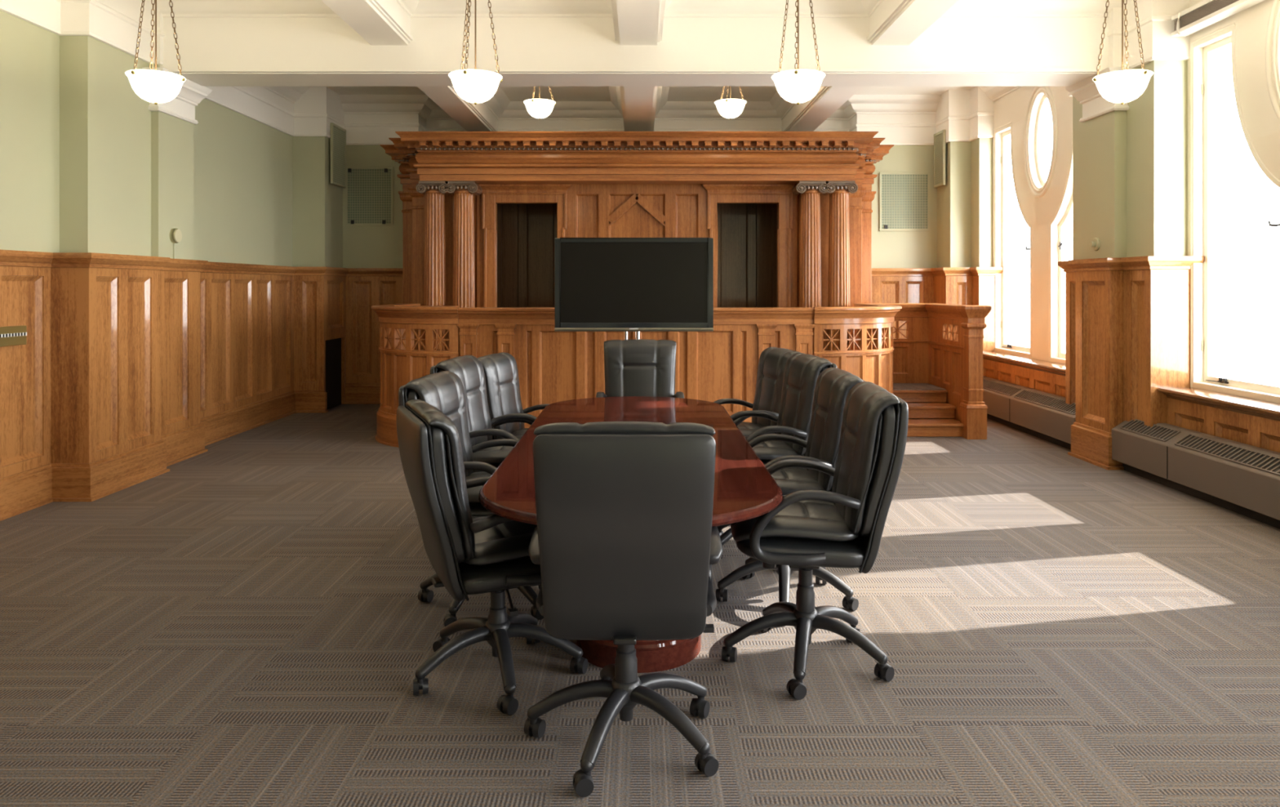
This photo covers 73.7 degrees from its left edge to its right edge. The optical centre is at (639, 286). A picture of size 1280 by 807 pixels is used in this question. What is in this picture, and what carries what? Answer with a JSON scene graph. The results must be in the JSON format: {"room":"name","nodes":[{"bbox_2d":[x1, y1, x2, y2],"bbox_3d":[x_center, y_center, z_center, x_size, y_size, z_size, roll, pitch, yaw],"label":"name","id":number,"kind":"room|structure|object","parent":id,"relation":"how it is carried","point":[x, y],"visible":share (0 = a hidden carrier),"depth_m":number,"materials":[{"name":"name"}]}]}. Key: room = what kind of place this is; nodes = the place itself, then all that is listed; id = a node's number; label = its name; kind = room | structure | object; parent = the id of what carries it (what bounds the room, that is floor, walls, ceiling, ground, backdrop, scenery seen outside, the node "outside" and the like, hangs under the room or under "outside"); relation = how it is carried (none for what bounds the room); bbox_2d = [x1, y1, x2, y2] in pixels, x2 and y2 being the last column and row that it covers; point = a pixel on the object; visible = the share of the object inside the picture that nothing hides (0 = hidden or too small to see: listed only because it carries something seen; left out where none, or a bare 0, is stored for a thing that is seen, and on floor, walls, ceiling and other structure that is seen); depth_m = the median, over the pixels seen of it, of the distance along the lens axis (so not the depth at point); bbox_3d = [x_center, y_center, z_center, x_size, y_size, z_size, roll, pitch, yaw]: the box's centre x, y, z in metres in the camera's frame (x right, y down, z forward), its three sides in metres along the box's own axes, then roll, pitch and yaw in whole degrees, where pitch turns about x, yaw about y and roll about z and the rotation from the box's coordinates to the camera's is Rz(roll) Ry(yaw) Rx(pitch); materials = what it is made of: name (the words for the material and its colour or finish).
{"room":"courtroom","nodes":[
{"label":"courtroom","id":0,"kind":"room"},
{"bbox_2d":[0,10,342,267],"bbox_3d":[-3.960,-0.480,4.050,1.320,3.980,14.900,0,0,0],"label":"wall","id":1,"kind":"structure","parent":0,"point":[86,165],"depth_m":6.86,"materials":[{"name":"green paint"}]},
{"bbox_2d":[0,266,346,478],"bbox_3d":[-4.007,0.660,3.825,0.394,1.700,14.450,0,0,0],"label":"wainscot","id":2,"kind":"structure","parent":1,"relation":"attached to","point":[112,362],"depth_m":6.70,"materials":[{"name":"brown wood"}]},
{"bbox_2d":[0,324,26,346],"bbox_3d":[-4.174,0.326,5.643,0.042,0.128,0.285,0,0,0],"label":"vent plate","id":3,"kind":"object","parent":2,"relation":"attached to","point":[9,335],"visible":1,"depth_m":5.66,"materials":[{"name":"gold metal"}]},
{"bbox_2d":[0,248,348,275],"bbox_3d":[-4.075,-0.188,3.825,0.630,0.105,14.450,0,0,0],"label":"rail","id":4,"kind":"object","parent":2,"relation":"attached to","point":[7,257],"visible":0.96,"depth_m":6.61,"materials":[{"name":"brown wood"}]},
{"bbox_2d":[325,337,341,408],"bbox_3d":[-4.005,1.080,10.668,0.310,0.860,0.665,0,0,0],"label":"opening","id":5,"kind":"structure","parent":2,"relation":"attached to","point":[333,346],"depth_m":10.72,"materials":[{"name":"black paint"}]},
{"bbox_2d":[169,227,182,258],"bbox_3d":[-4.008,-0.372,7.370,0.045,0.265,0.130,0,0,0],"label":"bell","id":6,"kind":"object","parent":1,"relation":"attached to","point":[175,234],"visible":0.95,"depth_m":7.35,"materials":[{"name":"beige plastic"}]},
{"bbox_2d":[329,122,346,187],"bbox_3d":[-3.854,-1.670,10.905,0.032,0.760,0.498,0,0,0],"label":"air vent","id":7,"kind":"object","parent":1,"relation":"in","point":[338,134],"visible":1,"depth_m":10.88,"materials":[{"name":"green paint"}]},
{"bbox_2d":[0,382,1124,520],"bbox_3d":[0.126,1.359,3.825,8.588,0.301,14.450,0,0,0],"label":"baseboard","id":8,"kind":"structure","parent":1,"relation":"attached to","point":[25,491],"depth_m":7.05,"materials":[{"name":"brown wood"}]},
{"bbox_2d":[149,0,1126,119],"bbox_3d":[0.025,-2.366,4.085,8.587,0.213,14.967,0,0,0],"label":"ceiling","id":9,"kind":"structure","parent":1,"relation":"attached to","point":[499,104],"depth_m":7.13,"materials":[{"name":"white paint"}]},
{"bbox_2d":[346,275,933,382],"bbox_3d":[-0.005,0.560,11.067,7.610,1.500,0.034,0,0,0],"label":"wainscot","id":10,"kind":"structure","parent":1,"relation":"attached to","point":[362,292],"depth_m":11.06,"materials":[{"name":"brown wood"}]},
{"bbox_2d":[0,404,1279,806],"bbox_3d":[0.100,1.560,4.150,9.400,0.100,15.500,0,0,0],"label":"floor","id":11,"kind":"structure","parent":0,"point":[244,622],"depth_m":3.46,"materials":[{"name":"carpet"}]},
{"bbox_2d":[398,370,543,626],"bbox_3d":[-0.747,0.965,4.073,0.688,1.089,0.699,0,0,6],"label":"office chair","id":12,"kind":"object","parent":11,"relation":"on","point":[444,389],"visible":0.31,"depth_m":4.00,"materials":[{"name":"black leather"}]},
{"bbox_2d":[404,370,474,476],"bbox_3d":[-0.940,0.693,4.093,0.186,0.546,0.540,0,0,6],"label":"cushion","id":13,"kind":"object","parent":12,"relation":"on","point":[444,389],"depth_m":4.08,"materials":[{"name":"black leather"}]},
{"bbox_2d":[465,471,491,502],"bbox_3d":[-0.660,0.949,4.064,0.490,0.102,0.501,0,0,6],"label":"seat cushion","id":14,"kind":"object","parent":12,"relation":"on","point":[473,492],"depth_m":3.88,"materials":[{"name":"black leather"}]},
{"bbox_2d":[429,355,537,472],"bbox_3d":[-0.776,0.955,4.836,0.681,1.109,0.651,0,0,7],"label":"office chair","id":15,"kind":"object","parent":11,"relation":"on","point":[470,370],"visible":0.39,"depth_m":4.75,"materials":[{"name":"black leather"}]},
{"bbox_2d":[435,355,492,445],"bbox_3d":[-0.980,0.673,4.847,0.186,0.546,0.540,0,0,7],"label":"cushion","id":16,"kind":"object","parent":15,"relation":"on","point":[470,370],"depth_m":4.80,"materials":[{"name":"black leather"}]},
{"bbox_2d":[472,445,513,463],"bbox_3d":[-0.700,0.929,4.813,0.490,0.102,0.501,0,0,7],"label":"seat cushion","id":17,"kind":"object","parent":15,"relation":"on","point":[493,455],"depth_m":4.61,"materials":[{"name":"black leather"}]},
{"bbox_2d":[396,399,587,715],"bbox_3d":[-0.561,0.977,3.309,0.688,1.064,0.672,0,0,-24],"label":"office chair","id":18,"kind":"object","parent":11,"relation":"on","point":[486,553],"visible":0.91,"depth_m":3.08,"materials":[{"name":"black leather"}]},
{"bbox_2d":[404,399,475,559],"bbox_3d":[-0.757,0.718,3.240,0.186,0.546,0.540,0,0,-24],"label":"cushion","id":19,"kind":"object","parent":18,"relation":"on","point":[441,503],"depth_m":3.01,"materials":[{"name":"black leather"}]},
{"bbox_2d":[463,514,537,564],"bbox_3d":[-0.500,0.974,3.354,0.490,0.102,0.501,0,0,-24],"label":"seat cushion","id":20,"kind":"object","parent":18,"relation":"on","point":[507,543],"depth_m":3.14,"materials":[{"name":"black leather"}]},
{"bbox_2d":[477,351,548,439],"bbox_3d":[-0.691,0.974,5.486,0.709,1.071,0.662,0,0,12],"label":"office chair","id":21,"kind":"object","parent":11,"relation":"on","point":[500,369],"visible":0.42,"depth_m":5.45,"materials":[{"name":"black leather"}]},
{"bbox_2d":[477,351,524,439],"bbox_3d":[-0.902,0.711,5.546,0.186,0.546,0.540,0,0,12],"label":"cushion","id":22,"kind":"object","parent":21,"relation":"on","point":[500,369],"depth_m":5.45,"materials":[{"name":"black leather"}]},
{"bbox_2d":[503,427,528,439],"bbox_3d":[-0.626,0.967,5.487,0.490,0.102,0.501,0,0,12],"label":"seat cushion","id":23,"kind":"object","parent":21,"relation":"on","point":[517,432],"depth_m":5.46,"materials":[{"name":"black leather"}]},
{"bbox_2d":[524,421,722,796],"bbox_3d":[-0.061,0.957,2.835,0.654,1.105,0.706,0,0,0],"label":"office chair","id":24,"kind":"object","parent":11,"relation":"on","point":[624,542],"visible":1,"depth_m":2.54,"materials":[{"name":"black leather"}]},
{"bbox_2d":[533,421,715,436],"bbox_3d":[-0.046,0.677,2.619,0.540,0.546,0.186,0,0,0],"label":"cushion","id":25,"kind":"object","parent":24,"relation":"on","point":[600,427],"depth_m":2.53,"materials":[{"name":"black leather"}]},
{"bbox_2d":[478,395,782,672],"bbox_3d":[-0.035,1.135,4.345,1.150,0.750,3.170,0,0,0],"label":"conference table","id":26,"kind":"object","parent":11,"relation":"on","point":[744,489],"visible":0.33,"depth_m":3.46,"materials":[{"name":"brown wood"}]},
{"bbox_2d":[554,237,713,339],"bbox_3d":[-0.050,0.550,7.170,1.320,1.919,0.600,0,0,0],"label":"television","id":27,"kind":"object","parent":11,"relation":"on","point":[625,285],"visible":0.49,"depth_m":7.11,"materials":[{"name":"black plastic"}]},
{"bbox_2d":[370,303,902,447],"bbox_3d":[-0.035,0.850,8.768,5.360,1.320,1.825,0,0,0],"label":"bench","id":28,"kind":"object","parent":11,"relation":"on","point":[722,362],"visible":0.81,"depth_m":7.98,"materials":[{"name":"brown wood"}]},
{"bbox_2d":[385,327,391,348],"bbox_3d":[-2.423,0.495,8.241,0.030,0.208,0.165,0,0,-40],"label":"grille","id":29,"kind":"object","parent":28,"relation":"attached to","point":[388,333],"depth_m":8.24,"materials":[{"name":"brown wood"}]},
{"bbox_2d":[395,328,405,349],"bbox_3d":[-2.263,0.495,8.098,0.165,0.208,0.030,0,0,34],"label":"grille","id":30,"kind":"object","parent":28,"relation":"attached to","point":[399,338],"depth_m":8.11,"materials":[{"name":"brown wood"}]},
{"bbox_2d":[411,328,425,350],"bbox_3d":[-2.072,0.495,8.002,0.165,0.208,0.030,0,0,19],"label":"grille","id":31,"kind":"object","parent":28,"relation":"attached to","point":[419,339],"depth_m":8.01,"materials":[{"name":"brown wood"}]},
{"bbox_2d":[413,305,458,306],"bbox_3d":[-2.285,0.229,9.250,0.540,0.038,0.500,0,0,0],"label":"shelf","id":32,"kind":"object","parent":28,"relation":"attached to","point":[413,305],"depth_m":9.37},
{"bbox_2d":[432,328,448,350],"bbox_3d":[-1.854,0.495,7.962,0.165,0.208,0.030,0,0,3],"label":"grille","id":33,"kind":"object","parent":28,"relation":"attached to","point":[441,340],"depth_m":7.96,"materials":[{"name":"brown wood"}]},
{"bbox_2d":[822,328,839,350],"bbox_3d":[1.784,0.495,7.962,0.165,0.208,0.030,0,0,-3],"label":"grille","id":34,"kind":"object","parent":28,"relation":"attached to","point":[831,339],"depth_m":7.96,"materials":[{"name":"brown wood"}]},
{"bbox_2d":[847,328,861,350],"bbox_3d":[2.002,0.495,8.002,0.165,0.208,0.030,0,0,-19],"label":"grille","id":35,"kind":"object","parent":28,"relation":"attached to","point":[853,339],"depth_m":8.01,"materials":[{"name":"brown wood"}]},
{"bbox_2d":[866,328,877,349],"bbox_3d":[2.193,0.495,8.098,0.165,0.208,0.030,0,0,-34],"label":"grille","id":36,"kind":"object","parent":28,"relation":"attached to","point":[873,340],"depth_m":8.12,"materials":[{"name":"brown wood"}]},
{"bbox_2d":[881,327,887,348],"bbox_3d":[2.353,0.495,8.241,0.030,0.208,0.165,0,0,40],"label":"grille","id":37,"kind":"object","parent":28,"relation":"attached to","point":[884,333],"depth_m":8.24,"materials":[{"name":"brown wood"}]},
{"bbox_2d":[380,131,893,350],"bbox_3d":[-0.035,-0.103,10.252,6.200,3.226,1.695,0,0,0],"label":"facade","id":38,"kind":"object","parent":11,"relation":"on","point":[787,215],"visible":0.69,"depth_m":9.96,"materials":[{"name":"brown wood"}]},
{"bbox_2d":[595,338,684,398],"bbox_3d":[0.019,0.950,6.069,0.662,1.119,0.699,0,0,0],"label":"office chair","id":39,"kind":"object","parent":11,"relation":"on","point":[645,367],"visible":0.41,"depth_m":6.24,"materials":[{"name":"black leather"}]},
{"bbox_2d":[713,346,800,435],"bbox_3d":[0.674,0.957,5.537,0.701,1.105,0.678,0,0,-13],"label":"office chair","id":40,"kind":"object","parent":11,"relation":"on","point":[772,360],"visible":0.34,"depth_m":5.53,"materials":[{"name":"black leather"}]},
{"bbox_2d":[737,421,775,435],"bbox_3d":[0.609,0.933,5.516,0.490,0.102,0.501,0,0,-13],"label":"seat cushion","id":41,"kind":"object","parent":40,"relation":"on","point":[746,428],"depth_m":5.46,"materials":[{"name":"black leather"}]},
{"bbox_2d":[751,346,800,433],"bbox_3d":[0.884,0.677,5.580,0.186,0.546,0.540,0,0,-13],"label":"cushion","id":42,"kind":"object","parent":40,"relation":"on","point":[772,360],"depth_m":5.53,"materials":[{"name":"black leather"}]},
{"bbox_2d":[716,352,836,559],"bbox_3d":[0.722,0.950,4.840,0.677,1.119,0.668,0,0,-7],"label":"office chair","id":43,"kind":"object","parent":11,"relation":"on","point":[802,371],"visible":0.5,"depth_m":4.73,"materials":[{"name":"black leather"}]},
{"bbox_2d":[744,435,800,460],"bbox_3d":[0.640,0.919,4.853,0.490,0.102,0.501,0,0,-7],"label":"seat cushion","id":44,"kind":"object","parent":43,"relation":"on","point":[767,450],"depth_m":4.66,"materials":[{"name":"black leather"}]},
{"bbox_2d":[776,352,831,455],"bbox_3d":[0.920,0.663,4.887,0.186,0.546,0.540,0,0,-7],"label":"cushion","id":45,"kind":"object","parent":43,"relation":"on","point":[802,371],"depth_m":4.77,"materials":[{"name":"black leather"}]},
{"bbox_2d":[715,367,865,610],"bbox_3d":[0.710,0.958,4.120,0.696,1.104,0.676,0,0,0],"label":"office chair","id":46,"kind":"object","parent":11,"relation":"on","point":[833,385],"visible":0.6,"depth_m":4.02,"materials":[{"name":"black leather"}]},
{"bbox_2d":[764,463,830,495],"bbox_3d":[0.640,0.934,4.130,0.490,0.102,0.501,0,0,0],"label":"seat cushion","id":47,"kind":"object","parent":46,"relation":"on","point":[792,479],"depth_m":3.96,"materials":[{"name":"black leather"}]},
{"bbox_2d":[804,367,862,491],"bbox_3d":[0.921,0.678,4.130,0.186,0.546,0.540,0,0,0],"label":"cushion","id":48,"kind":"object","parent":46,"relation":"on","point":[833,385],"depth_m":3.98,"materials":[{"name":"black leather"}]},
{"bbox_2d":[721,381,908,699],"bbox_3d":[0.677,0.954,3.434,0.708,1.111,0.687,0,0,4],"label":"office chair","id":49,"kind":"object","parent":11,"relation":"on","point":[842,526],"visible":0.91,"depth_m":3.22,"materials":[{"name":"black leather"}]},
{"bbox_2d":[729,494,859,541],"bbox_3d":[0.608,0.927,3.449,0.490,0.102,0.501,0,0,4],"label":"seat cushion","id":50,"kind":"object","parent":49,"relation":"on","point":[806,520],"depth_m":3.25,"materials":[{"name":"black leather"}]},
{"bbox_2d":[831,381,899,534],"bbox_3d":[0.889,0.671,3.430,0.186,0.546,0.540,0,0,4],"label":"cushion","id":51,"kind":"object","parent":49,"relation":"on","point":[866,471],"depth_m":3.19,"materials":[{"name":"black leather"}]},
{"bbox_2d":[862,302,991,439],"bbox_3d":[3.015,0.849,9.120,0.899,1.323,1.420,0,0,0],"label":"stand","id":52,"kind":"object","parent":11,"relation":"on","point":[938,366],"depth_m":8.97,"materials":[{"name":"wood"}]},
{"bbox_2d":[893,320,907,338],"bbox_3d":[2.930,0.490,9.719,0.249,0.208,0.026,0,0,0],"label":"grille","id":53,"kind":"object","parent":52,"relation":"attached to","point":[897,329],"depth_m":9.71,"materials":[{"name":"brown wood"}]},
{"bbox_2d":[943,323,946,338],"bbox_3d":[3.299,0.480,9.178,0.026,0.177,0.130,0,0,0],"label":"grille","id":54,"kind":"object","parent":52,"relation":"attached to","point":[944,324],"depth_m":9.22,"materials":[{"name":"brown wood"}]},
{"bbox_2d":[949,324,952,340],"bbox_3d":[3.299,0.480,9.023,0.026,0.177,0.130,0,0,0],"label":"grille","id":55,"kind":"object","parent":52,"relation":"attached to","point":[950,325],"depth_m":9.02,"materials":[{"name":"brown wood"}]},
{"bbox_2d":[954,324,957,341],"bbox_3d":[3.299,0.480,8.867,0.026,0.177,0.130,0,0,0],"label":"grille","id":56,"kind":"object","parent":52,"relation":"attached to","point":[955,326],"depth_m":8.90,"materials":[{"name":"brown wood"}]},
{"bbox_2d":[982,375,1075,449],"bbox_3d":[4.013,1.290,8.980,0.233,0.440,2.640,0,0,0],"label":"wall heater","id":57,"kind":"object","parent":11,"relation":"on","point":[1046,415],"visible":0.74,"depth_m":8.61,"materials":[{"name":"grey metal"}]},
{"bbox_2d":[982,377,1021,395],"bbox_3d":[3.981,1.118,9.625,0.122,0.084,1.164,0,0,0],"label":"vent grille","id":58,"kind":"object","parent":57,"relation":"attached to","point":[991,386],"depth_m":9.43,"materials":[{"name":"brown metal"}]},
{"bbox_2d":[1013,389,1075,414],"bbox_3d":[3.981,1.118,8.335,0.122,0.084,1.244,0,0,0],"label":"vent grille","id":59,"kind":"object","parent":57,"relation":"attached to","point":[1057,405],"depth_m":8.35,"materials":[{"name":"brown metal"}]},
{"bbox_2d":[1111,418,1279,528],"bbox_3d":[4.013,1.290,4.030,0.233,0.440,6.060,0,0,0],"label":"wall heater","id":60,"kind":"object","parent":11,"relation":"on","point":[1240,477],"visible":1,"depth_m":5.95,"materials":[{"name":"grey metal"}]},
{"bbox_2d":[1120,418,1180,441],"bbox_3d":[3.981,1.118,6.675,0.122,0.084,0.604,0,0,0],"label":"vent grille","id":61,"kind":"object","parent":60,"relation":"attached to","point":[1158,432],"depth_m":6.63,"materials":[{"name":"grey metal"}]},
{"bbox_2d":[1174,433,1279,475],"bbox_3d":[3.981,1.118,5.680,0.122,0.084,1.174,0,0,0],"label":"vent grille","id":62,"kind":"object","parent":60,"relation":"attached to","point":[1263,463],"depth_m":5.73,"materials":[{"name":"grey metal"}]},
{"bbox_2d":[342,145,937,267],"bbox_3d":[0.000,-0.480,11.399,7.800,3.980,0.400,0,0,0],"label":"wall","id":63,"kind":"structure","parent":0,"point":[363,246],"depth_m":11.20,"materials":[{"name":"green paint"}]},
{"bbox_2d":[345,166,393,225],"bbox_3d":[-3.547,-1.185,11.190,0.633,0.770,0.040,0,0,0],"label":"air vent","id":64,"kind":"object","parent":63,"relation":"in","point":[369,190],"visible":1,"depth_m":11.19,"materials":[{"name":"metal"}]},
{"bbox_2d":[879,172,930,231],"bbox_3d":[3.470,-1.115,11.190,0.668,0.770,0.040,0,0,0],"label":"air vent","id":65,"kind":"object","parent":63,"relation":"in","point":[904,197],"visible":1,"depth_m":11.19,"materials":[{"name":"metal"}]},
{"bbox_2d":[327,86,973,101],"bbox_3d":[0.100,-2.545,4.150,9.400,0.150,15.500,0,0,0],"label":"ceiling","id":66,"kind":"structure","parent":0,"point":[513,93],"depth_m":10.82,"materials":[{"name":"white paint"}]},
{"bbox_2d":[124,0,186,104],"bbox_3d":[-3.119,-1.822,5.500,0.344,1.296,0.342,0,0,0],"label":"pendant lamp","id":67,"kind":"object","parent":66,"relation":"hanging from","point":[155,86],"visible":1,"depth_m":5.42,"materials":[{"name":"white glass"}]},
{"bbox_2d":[448,0,502,104],"bbox_3d":[-1.059,-1.822,5.500,0.344,1.296,0.342,0,0,-8],"label":"pendant lamp","id":68,"kind":"object","parent":66,"relation":"hanging from","point":[475,86],"visible":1,"depth_m":5.41,"materials":[{"name":"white glass"}]},
{"bbox_2d":[523,86,555,119],"bbox_3d":[-1.069,-2.127,9.100,0.344,0.687,0.342,0,0,0],"label":"pendant lamp","id":69,"kind":"object","parent":66,"relation":"hanging from","point":[540,108],"visible":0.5,"depth_m":9.00,"materials":[{"name":"white glass"}]},
{"bbox_2d":[0,0,1190,145],"bbox_3d":[0.070,-2.127,4.110,8.780,0.685,15.020,0,0,0],"label":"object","id":70,"kind":"object","parent":66,"relation":"attached to","point":[966,115],"visible":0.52,"depth_m":10.43,"materials":[{"name":"white paint"}]},
{"bbox_2d":[160,17,1108,86],"bbox_3d":[-0.075,-2.143,3.690,8.550,0.695,7.964,0,0,0],"label":"beam","id":71,"kind":"structure","parent":66,"relation":"attached to","point":[214,51],"depth_m":7.16,"materials":[{"name":"white paint"}]},
{"bbox_2d":[321,0,958,131],"bbox_3d":[0.000,-2.257,4.110,4.590,0.465,15.020,0,0,0],"label":"beam","id":72,"kind":"structure","parent":66,"relation":"attached to","point":[379,22],"depth_m":6.93,"materials":[{"name":"white paint"}]},
{"bbox_2d":[714,86,746,119],"bbox_3d":[0.966,-2.127,9.100,0.344,0.687,0.342,0,0,0],"label":"pendant lamp","id":73,"kind":"object","parent":66,"relation":"hanging from","point":[730,108],"visible":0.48,"depth_m":9.00,"materials":[{"name":"white glass"}]},
{"bbox_2d":[771,0,825,104],"bbox_3d":[1.021,-1.822,5.500,0.344,1.296,0.342,0,0,-5],"label":"pendant lamp","id":74,"kind":"object","parent":66,"relation":"hanging from","point":[797,86],"visible":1,"depth_m":5.41,"materials":[{"name":"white glass"}]},
{"bbox_2d":[1092,0,1153,104],"bbox_3d":[3.111,-1.822,5.501,0.344,1.296,0.342,0,0,-40],"label":"pendant lamp","id":75,"kind":"object","parent":66,"relation":"hanging from","point":[1122,86],"visible":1,"depth_m":5.42,"materials":[{"name":"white glass"}]},
{"bbox_2d":[937,60,1186,267],"bbox_3d":[4.179,-0.480,3.900,0.562,3.980,14.600,0,0,0],"label":"wall","id":76,"kind":"structure","parent":0,"point":[1130,166],"depth_m":7.13,"materials":[{"name":"green paint"}]},
{"bbox_2d":[142,66,1134,124],"bbox_3d":[-0.055,-1.633,3.685,8.510,0.337,8.260,0,0,0],"label":"capital","id":77,"kind":"object","parent":76,"relation":"attached to","point":[1086,91],"visible":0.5,"depth_m":7.43,"materials":[{"name":"white paint"}]},
{"bbox_2d":[346,0,1279,421],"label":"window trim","id":78,"kind":"structure","parent":76,"relation":"in","point":[1252,33],"depth_m":6.62,"materials":[{"name":"beige paint"}]},
{"bbox_2d":[1170,0,1264,36],"bbox_3d":[4.211,-2.030,5.500,0.138,0.170,2.380,0,0,0],"label":"window blind","id":79,"kind":"object","parent":78,"relation":"attached to","point":[1205,13],"visible":1,"depth_m":6.31,"materials":[{"name":"beige"}]},
{"bbox_2d":[933,129,946,187],"bbox_3d":[3.854,-1.640,10.975,0.032,0.700,0.358,0,0,0],"label":"air vent","id":80,"kind":"object","parent":76,"relation":"in","point":[939,137],"visible":1,"depth_m":10.94,"materials":[{"name":"green paint"}]},
{"bbox_2d":[982,86,1072,375],"bbox_3d":[4.266,-0.804,9.220,0.403,3.348,2.496,0,0,0],"label":"window","id":81,"kind":"structure","parent":76,"relation":"in","point":[1037,120],"depth_m":9.32,"materials":[{"name":"beige paint"}]},
{"bbox_2d":[1089,237,1100,250],"bbox_3d":[3.935,-0.370,7.400,0.050,0.116,0.116,0,0,0],"label":"thermostat","id":82,"kind":"object","parent":76,"relation":"attached to","point":[1095,243],"visible":1,"depth_m":7.38,"materials":[{"name":"green paint"}]},
{"bbox_2d":[933,269,1279,452],"bbox_3d":[4.110,0.660,3.935,0.620,1.700,14.230,0,0,0],"label":"wainscot","id":83,"kind":"structure","parent":76,"relation":"attached to","point":[1127,332],"depth_m":7.08,"materials":[{"name":"brown wood"}]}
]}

